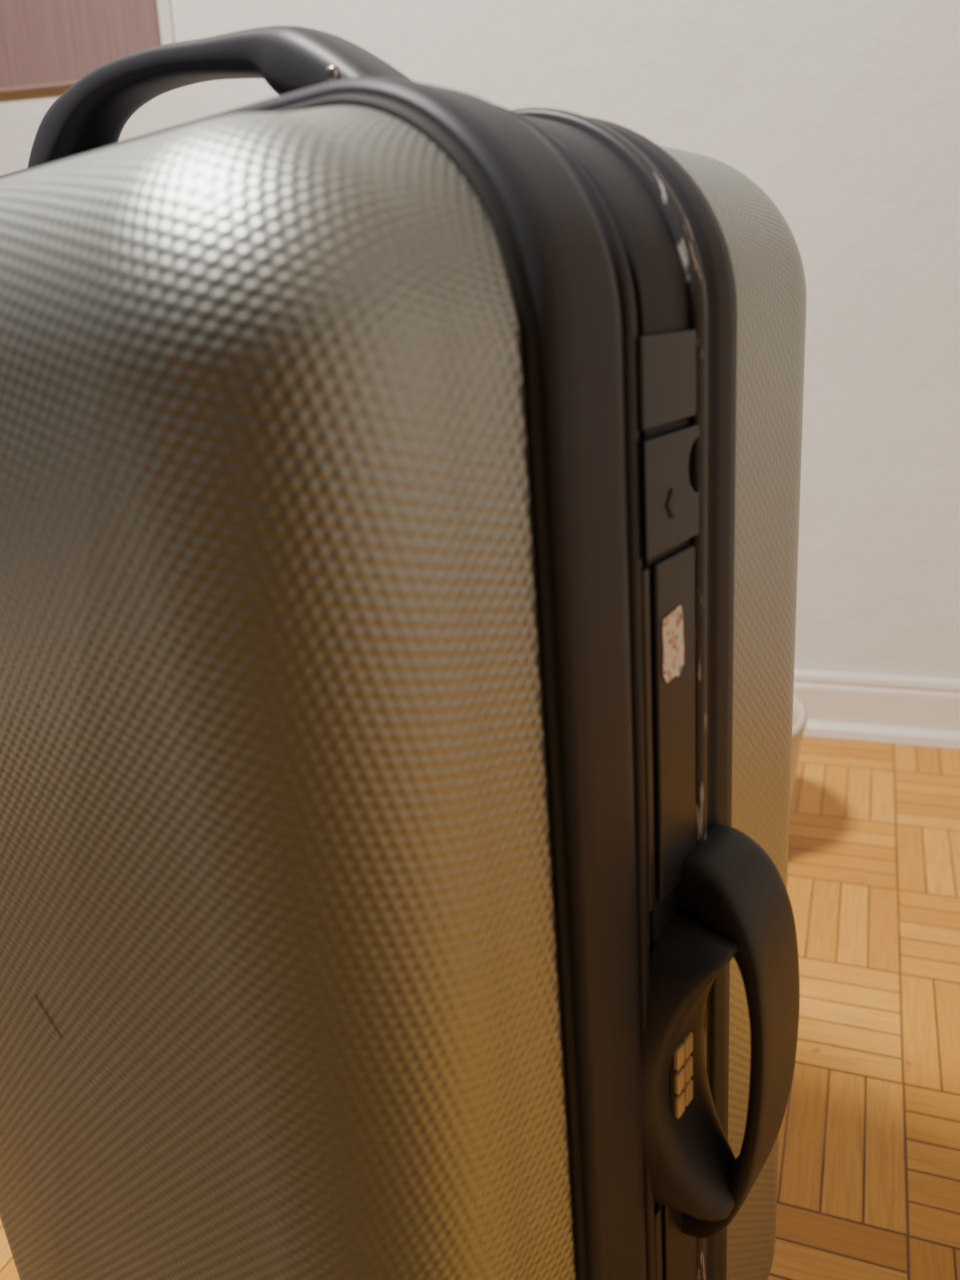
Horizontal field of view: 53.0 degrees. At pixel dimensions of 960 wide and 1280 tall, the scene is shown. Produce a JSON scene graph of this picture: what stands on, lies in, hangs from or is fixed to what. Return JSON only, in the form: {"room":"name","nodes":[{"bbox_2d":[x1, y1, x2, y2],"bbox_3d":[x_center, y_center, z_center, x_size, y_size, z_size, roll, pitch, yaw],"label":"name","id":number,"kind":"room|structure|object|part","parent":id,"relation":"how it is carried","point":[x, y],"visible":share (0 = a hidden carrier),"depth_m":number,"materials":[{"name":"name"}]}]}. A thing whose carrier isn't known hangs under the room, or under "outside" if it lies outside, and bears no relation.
{"room":"bedroom","nodes":[
{"label":"bedroom","id":0,"kind":"room"},
{"bbox_2d":[0,0,959,679],"bbox_3d":[0.254,-0.990,1.321,4.200,2.550,0.100,3,20,21],"label":"wall","id":1,"kind":"structure","parent":0,"point":[845,114],"depth_m":1.36,"materials":[{"name":"paint"}]},
{"bbox_2d":[0,0,174,94],"bbox_3d":[-0.865,-1.223,1.631,0.806,0.571,0.014,3,20,21],"label":"wall picture","id":2,"kind":"object","parent":1,"relation":"attached to","point":[44,44],"visible":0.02,"depth_m":1.63,"materials":[{"name":"fabric"}]},
{"bbox_2d":[793,670,959,749],"bbox_3d":[0.315,0.090,1.630,4.000,0.102,0.029,3,20,21],"label":"baseboard","id":3,"kind":"structure","parent":1,"relation":"attached to","point":[906,710],"depth_m":1.50,"materials":[{"name":"white wood"}]},
{"bbox_2d":[0,736,959,1279],"bbox_3d":[-0.346,0.794,0.054,4.000,0.100,3.720,3,20,21],"label":"floor","id":4,"kind":"structure","parent":0,"point":[868,1179],"depth_m":0.95,"materials":[{"name":"brown wood"}]},
{"bbox_2d":[0,105,575,1279],"bbox_3d":[-0.146,0.170,0.436,0.387,0.700,0.096,10,24,36],"label":"shell","id":5,"kind":"object","parent":4,"relation":"on","point":[279,987],"visible":1,"depth_m":0.27,"materials":[{"name":"silver metal"}]},
{"bbox_2d":[0,76,662,1279],"bbox_3d":[-0.102,0.148,0.490,0.403,0.716,0.057,10,24,36],"label":"frame","id":6,"kind":"object","parent":5,"relation":"attached to","point":[572,252],"depth_m":0.30,"materials":[{"name":"grey plastic"}]},
{"bbox_2d":[269,93,587,1279],"bbox_3d":[-0.120,0.157,0.468,0.394,0.706,0.005,10,24,36],"label":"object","id":7,"kind":"object","parent":6,"relation":"attached to","point":[463,163],"visible":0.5,"depth_m":0.28,"materials":[{"name":"black"}]},
{"bbox_3d":[0.059,0.040,0.347,0.006,0.135,0.005,10,24,36],"label":"strip seam","id":8,"kind":"part","parent":6,"relation":"part of","materials":[{"name":"black plastic"}]},
{"bbox_3d":[0.081,0.311,0.441,0.006,0.135,0.005,10,24,36],"label":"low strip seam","id":9,"kind":"part","parent":6,"relation":"part of","materials":[{"name":"black plastic"}]},
{"bbox_2d":[520,114,799,1279],"bbox_3d":[-0.054,0.135,0.518,0.436,0.708,0.065,10,24,36],"label":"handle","id":10,"kind":"object","parent":6,"relation":"attached to","point":[646,236],"depth_m":0.37,"materials":[{"name":"black plastic"}]},
{"bbox_3d":[0.060,-0.086,0.318,0.007,0.029,0.040,10,24,36],"label":"latch cap","id":11,"kind":"part","parent":10,"relation":"part of","materials":[{"name":"black plastic"}]},
{"bbox_2d":[637,424,701,559],"bbox_3d":[0.064,-0.052,0.331,0.007,0.039,0.042,10,24,36],"label":"suitcase latch","id":12,"kind":"object","parent":10,"relation":"attached to","point":[663,458],"visible":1,"depth_m":0.32,"materials":[{"name":"grey plastic"}]},
{"bbox_2d":[665,488,673,518],"bbox_3d":[0.064,-0.046,0.326,0.001,0.010,0.006,10,24,36],"label":"arrow mark","id":13,"kind":"object","parent":12,"relation":"attached to","point":[668,506],"visible":1,"depth_m":0.33,"materials":[{"name":"black plastic"}]},
{"bbox_3d":[0.072,0.033,0.363,0.006,0.135,0.031,10,24,36],"label":"upper strip","id":14,"kind":"part","parent":10,"relation":"part of","materials":[{"name":"black plastic"}]},
{"bbox_2d":[663,605,684,682],"bbox_3d":[0.070,0.002,0.347,0.001,0.027,0.017,10,24,36],"label":"sticker","id":15,"kind":"object","parent":10,"relation":"attached to","point":[673,624],"visible":1,"depth_m":0.35,"materials":[{"name":"beige paper"}]},
{"bbox_3d":[0.094,0.304,0.457,0.006,0.135,0.031,10,24,36],"label":"lower strip","id":16,"kind":"part","parent":10,"relation":"part of","materials":[{"name":"black plastic"}]},
{"bbox_2d":[640,910,738,1221],"bbox_3d":[0.092,0.181,0.400,0.028,0.142,0.055,10,24,36],"label":"housing","id":17,"kind":"object","parent":10,"relation":"attached to","point":[690,1160],"visible":0.98,"depth_m":0.39,"materials":[{"name":"grey plastic"}]},
{"bbox_2d":[668,1030,692,1118],"bbox_3d":[0.083,0.181,0.404,0.005,0.047,0.020,10,24,36],"label":"window","id":18,"kind":"structure","parent":17,"relation":"attached to","point":[672,1072],"depth_m":0.40,"materials":[{"name":"black"}]},
{"bbox_2d":[674,1066,684,1095],"bbox_3d":[0.082,0.182,0.399,0.005,0.010,0.006,10,24,36],"label":"dial","id":19,"kind":"object","parent":18,"relation":"attached to","point":[679,1077],"visible":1,"depth_m":0.40,"materials":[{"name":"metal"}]},
{"bbox_2d":[674,1042,684,1071],"bbox_3d":[0.081,0.171,0.395,0.005,0.010,0.006,10,24,36],"label":"dial","id":20,"kind":"object","parent":18,"relation":"attached to","point":[679,1053],"visible":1,"depth_m":0.39,"materials":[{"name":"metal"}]},
{"bbox_2d":[674,1091,685,1118],"bbox_3d":[0.083,0.194,0.403,0.005,0.010,0.006,10,24,36],"label":"dial","id":21,"kind":"object","parent":18,"relation":"attached to","point":[679,1101],"visible":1,"depth_m":0.40,"materials":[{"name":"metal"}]},
{"bbox_2d":[682,1032,692,1058],"bbox_3d":[0.086,0.168,0.401,0.005,0.010,0.006,10,24,36],"label":"dial","id":22,"kind":"object","parent":18,"relation":"attached to","point":[687,1042],"visible":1,"depth_m":0.40,"materials":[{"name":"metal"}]},
{"bbox_2d":[682,1056,693,1082],"bbox_3d":[0.086,0.180,0.405,0.005,0.010,0.006,10,24,36],"label":"dial","id":23,"kind":"object","parent":18,"relation":"attached to","point":[688,1068],"visible":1,"depth_m":0.40,"materials":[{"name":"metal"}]},
{"bbox_2d":[683,1079,693,1106],"bbox_3d":[0.087,0.192,0.409,0.005,0.010,0.006,10,24,36],"label":"dial","id":24,"kind":"object","parent":18,"relation":"attached to","point":[688,1089],"visible":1,"depth_m":0.41,"materials":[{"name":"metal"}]},
{"bbox_3d":[0.110,0.179,0.418,0.044,0.200,0.042,10,24,36],"label":"side handle","id":25,"kind":"part","parent":10,"relation":"part of","materials":[{"name":"black plastic"}]},
{"bbox_3d":[-0.188,-0.216,0.458,0.044,0.011,0.044,10,24,36],"label":"handle mount","id":26,"kind":"object","parent":10,"relation":"attached to","visible":0},
{"bbox_2d":[27,25,412,167],"bbox_3d":[-0.115,-0.217,0.399,0.241,0.057,0.036,10,24,36],"label":"handle","id":27,"kind":"object","parent":26,"relation":"attached to","point":[93,113],"visible":0.66,"depth_m":0.38,"materials":[{"name":"grey plastic"}]},
{"bbox_2d":[325,64,339,81],"bbox_3d":[-0.050,-0.196,0.333,0.005,0.005,0.006,10,24,36],"label":"pin","id":28,"kind":"object","parent":27,"relation":"attached to","point":[332,72],"visible":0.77,"depth_m":0.33,"materials":[{"name":"silver metal"}]},
{"bbox_2d":[658,144,806,1279],"bbox_3d":[-0.004,0.099,0.611,0.393,0.706,0.132,10,24,36],"label":"shell","id":29,"kind":"object","parent":4,"relation":"on","point":[768,268],"visible":0.22,"depth_m":0.42,"materials":[{"name":"silver metal"}]},
{"bbox_2d":[586,116,736,1279],"bbox_3d":[-0.050,0.122,0.554,0.402,0.715,0.027,10,24,36],"label":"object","id":30,"kind":"object","parent":29,"relation":"attached to","point":[708,233],"visible":0.24,"depth_m":0.37,"materials":[{"name":"grey plastic"}]},
{"bbox_2d":[789,695,807,815],"bbox_3d":[0.299,0.175,1.249,0.234,0.191,0.234,3,20,21],"label":"wastebasket","id":31,"kind":"object","parent":4,"relation":"on","point":[799,711],"visible":0.09,"depth_m":1.18,"materials":[{"name":"beige plastic"}]},
{"bbox_2d":[512,107,707,1279],"bbox_3d":[-0.062,0.128,0.540,0.403,0.716,0.012,10,24,36],"label":"ridge","id":32,"kind":"object","parent":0,"point":[677,221],"depth_m":0.34,"materials":[{"name":"black plastic"}]}
]}

